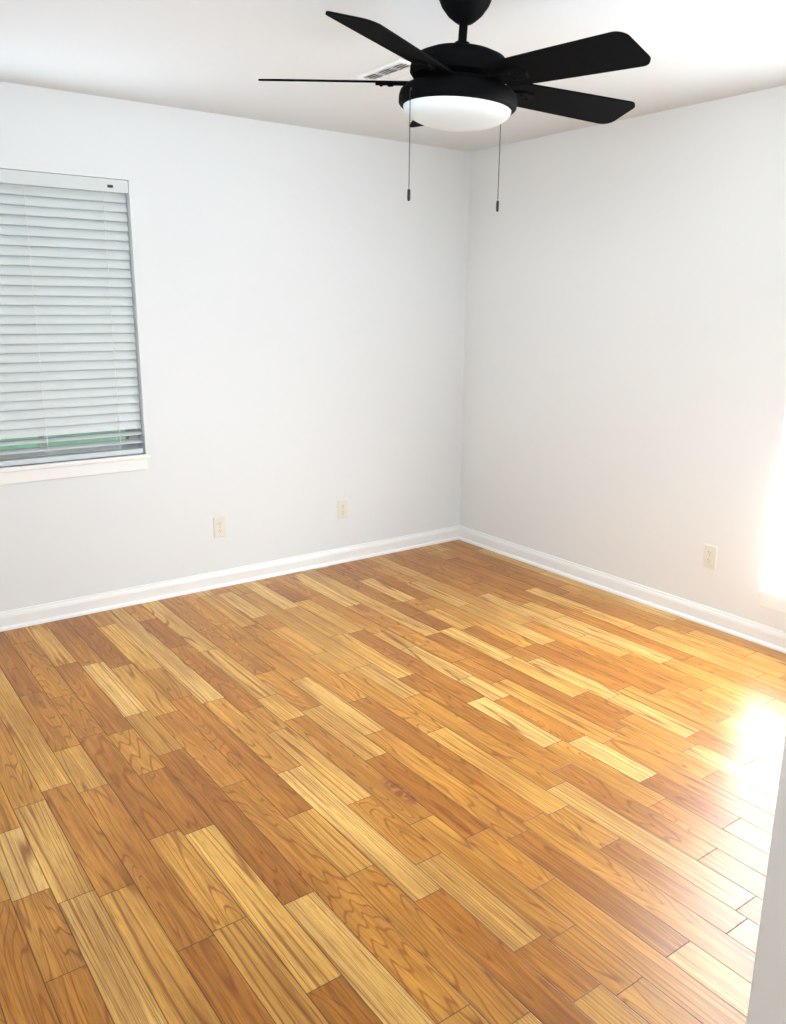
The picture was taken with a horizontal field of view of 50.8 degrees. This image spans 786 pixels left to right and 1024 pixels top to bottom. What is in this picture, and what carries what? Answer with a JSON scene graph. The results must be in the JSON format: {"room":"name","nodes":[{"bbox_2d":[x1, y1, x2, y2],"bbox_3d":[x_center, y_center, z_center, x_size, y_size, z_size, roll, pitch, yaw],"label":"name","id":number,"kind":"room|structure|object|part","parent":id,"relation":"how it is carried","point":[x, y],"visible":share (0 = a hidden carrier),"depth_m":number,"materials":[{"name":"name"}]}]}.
{"room":"empty bedroom","nodes":[
{"label":"empty bedroom","id":0,"kind":"room"},
{"bbox_2d":[0,81,469,611],"bbox_3d":[-1.276,-0.741,4.198,4.539,2.426,0.200,-9,17,-35],"label":"wall","id":1,"kind":"structure","parent":0,"point":[299,301],"depth_m":4.44,"materials":[{"name":"white paint"}]},
{"bbox_2d":[0,169,147,484],"bbox_3d":[-1.671,-0.841,3.852,0.938,1.380,0.179,-9,17,-35],"label":"window","id":2,"kind":"structure","parent":1,"relation":"in","point":[69,252],"depth_m":3.89,"materials":[{"name":"white plastic"}]},
{"bbox_2d":[23,185,48,456],"bbox_3d":[-1.647,-0.850,3.815,0.002,1.228,0.055,-9,17,-35],"label":"blind cord","id":3,"kind":"object","parent":2,"relation":"attached to","point":[37,332],"depth_m":3.79,"materials":[{"name":"white fabric"}]},
{"bbox_3d":[-1.627,-0.183,3.945,0.938,0.058,0.009,-9,17,-35],"label":"window sill apron","id":4,"kind":"part","parent":2,"relation":"part of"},
{"bbox_2d":[102,191,121,452],"bbox_3d":[-1.368,-0.897,4.012,0.002,1.228,0.055,-9,17,-35],"label":"blind cord","id":5,"kind":"object","parent":2,"relation":"attached to","point":[102,191],"depth_m":3.99,"materials":[{"name":"white fabric"}]},
{"bbox_2d":[0,454,149,472],"bbox_3d":[-1.654,-0.231,3.972,0.958,0.022,0.125,-9,17,-35],"label":"window sill","id":6,"kind":"structure","parent":1,"relation":"attached to","point":[71,463],"depth_m":3.98,"materials":[{"name":"white wood"}]},
{"bbox_2d":[213,516,225,537],"bbox_3d":[-0.946,0.082,4.524,0.070,0.115,0.008,-9,17,-35],"label":"electrical outlet","id":7,"kind":"object","parent":1,"relation":"attached to","point":[219,524],"visible":1,"depth_m":4.52,"materials":[{"name":"beige plastic"}]},
{"bbox_2d":[0,525,458,631],"bbox_3d":[-1.220,0.415,4.392,4.139,0.090,0.026,-9,17,-35],"label":"baseboard","id":8,"kind":"structure","parent":1,"relation":"attached to","point":[60,610],"depth_m":4.54,"materials":[{"name":"white wood"}]},
{"bbox_2d":[337,499,347,518],"bbox_3d":[-0.302,-0.017,4.981,0.070,0.115,0.008,-9,17,-35],"label":"electrical outlet","id":9,"kind":"object","parent":1,"relation":"attached to","point":[342,508],"visible":1,"depth_m":4.98,"materials":[{"name":"beige plastic"}]},
{"bbox_2d":[0,540,785,1023],"bbox_3d":[0.216,1.040,2.246,4.839,0.060,5.729,-9,17,-35],"label":"floor","id":10,"kind":"structure","parent":0,"point":[456,782],"depth_m":2.60,"materials":[{"name":"brown wood"}]},
{"bbox_2d":[0,0,785,151],"bbox_3d":[0.239,-1.382,1.643,4.839,0.080,5.729,-9,17,-35],"label":"ceiling","id":11,"kind":"structure","parent":0,"point":[222,57],"depth_m":3.05,"materials":[{"name":"paint"}]},
{"bbox_2d":[356,59,410,80],"bbox_3d":[0.003,-1.750,3.305,0.165,0.013,0.300,-9,17,-35],"label":"ceiling vent","id":12,"kind":"object","parent":11,"relation":"in","point":[398,70],"visible":0.6,"depth_m":3.30,"materials":[{"name":"white metal"}]},
{"bbox_2d":[258,0,650,211],"bbox_3d":[0.221,-1.216,2.419,1.167,0.617,1.151,-9,17,-35],"label":"fan","id":13,"kind":"object","parent":11,"relation":"hanging from","point":[459,85],"visible":1,"depth_m":2.30,"materials":[{"name":"black metal"}]},
{"bbox_3d":[0.189,-1.167,2.446,0.320,0.066,0.320,-9,17,-35],"label":"lamp shade","id":14,"kind":"part","parent":13,"relation":"part of","materials":[{"name":"white glass"}]},
{"bbox_2d":[459,85,785,631],"bbox_3d":[2.163,-0.459,3.194,0.200,2.426,5.529,-9,17,-35],"label":"wall","id":15,"kind":"structure","parent":0,"point":[624,401],"depth_m":4.23,"materials":[{"name":"white paint"}]},
{"bbox_2d":[459,525,785,653],"bbox_3d":[1.502,0.499,4.156,0.026,0.090,3.629,-9,17,-35],"label":"baseboard","id":16,"kind":"structure","parent":15,"relation":"attached to","point":[751,631],"depth_m":4.42,"materials":[{"name":"white wood"}]},
{"bbox_2d":[703,544,717,568],"bbox_3d":[1.546,0.218,4.044,0.008,0.115,0.070,-9,17,-35],"label":"electrical outlet","id":17,"kind":"object","parent":15,"relation":"attached to","point":[710,556],"visible":1,"depth_m":4.04,"materials":[{"name":"beige plastic"}]},
{"bbox_2d":[758,589,785,601],"bbox_3d":[2.037,0.460,3.489,0.125,0.022,0.998,-9,17,-35],"label":"window sill","id":18,"kind":"structure","parent":15,"relation":"attached to","point":[770,593],"depth_m":3.79,"materials":[{"name":"white"}]},
{"bbox_2d":[760,449,785,612],"bbox_3d":[2.075,-0.337,3.313,0.179,1.770,0.978,-9,17,-35],"label":"window","id":19,"kind":"structure","parent":15,"relation":"in","point":[779,559],"depth_m":3.79,"materials":[{"name":"white plastic"}]},
{"bbox_3d":[1.998,0.505,3.471,0.009,0.058,0.978,-9,17,-35],"label":"window sill apron","id":20,"kind":"part","parent":19,"relation":"part of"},
{"bbox_3d":[2.121,-0.384,3.336,0.065,1.690,0.970,-9,17,-35],"label":"frame","id":21,"kind":"part","parent":19,"relation":"part of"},
{"bbox_3d":[0.870,0.033,1.171,4.339,2.426,0.120,-9,17,-35],"label":"wall","id":22,"kind":"structure","parent":0,"visible":0},
{"bbox_2d":[746,734,785,1023],"bbox_3d":[0.127,0.339,0.692,1.065,2.050,0.150,-9,17,-35],"label":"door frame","id":23,"kind":"structure","parent":22,"relation":"in","point":[767,1001],"depth_m":1.11,"materials":[{"name":"white paint"}]}
]}

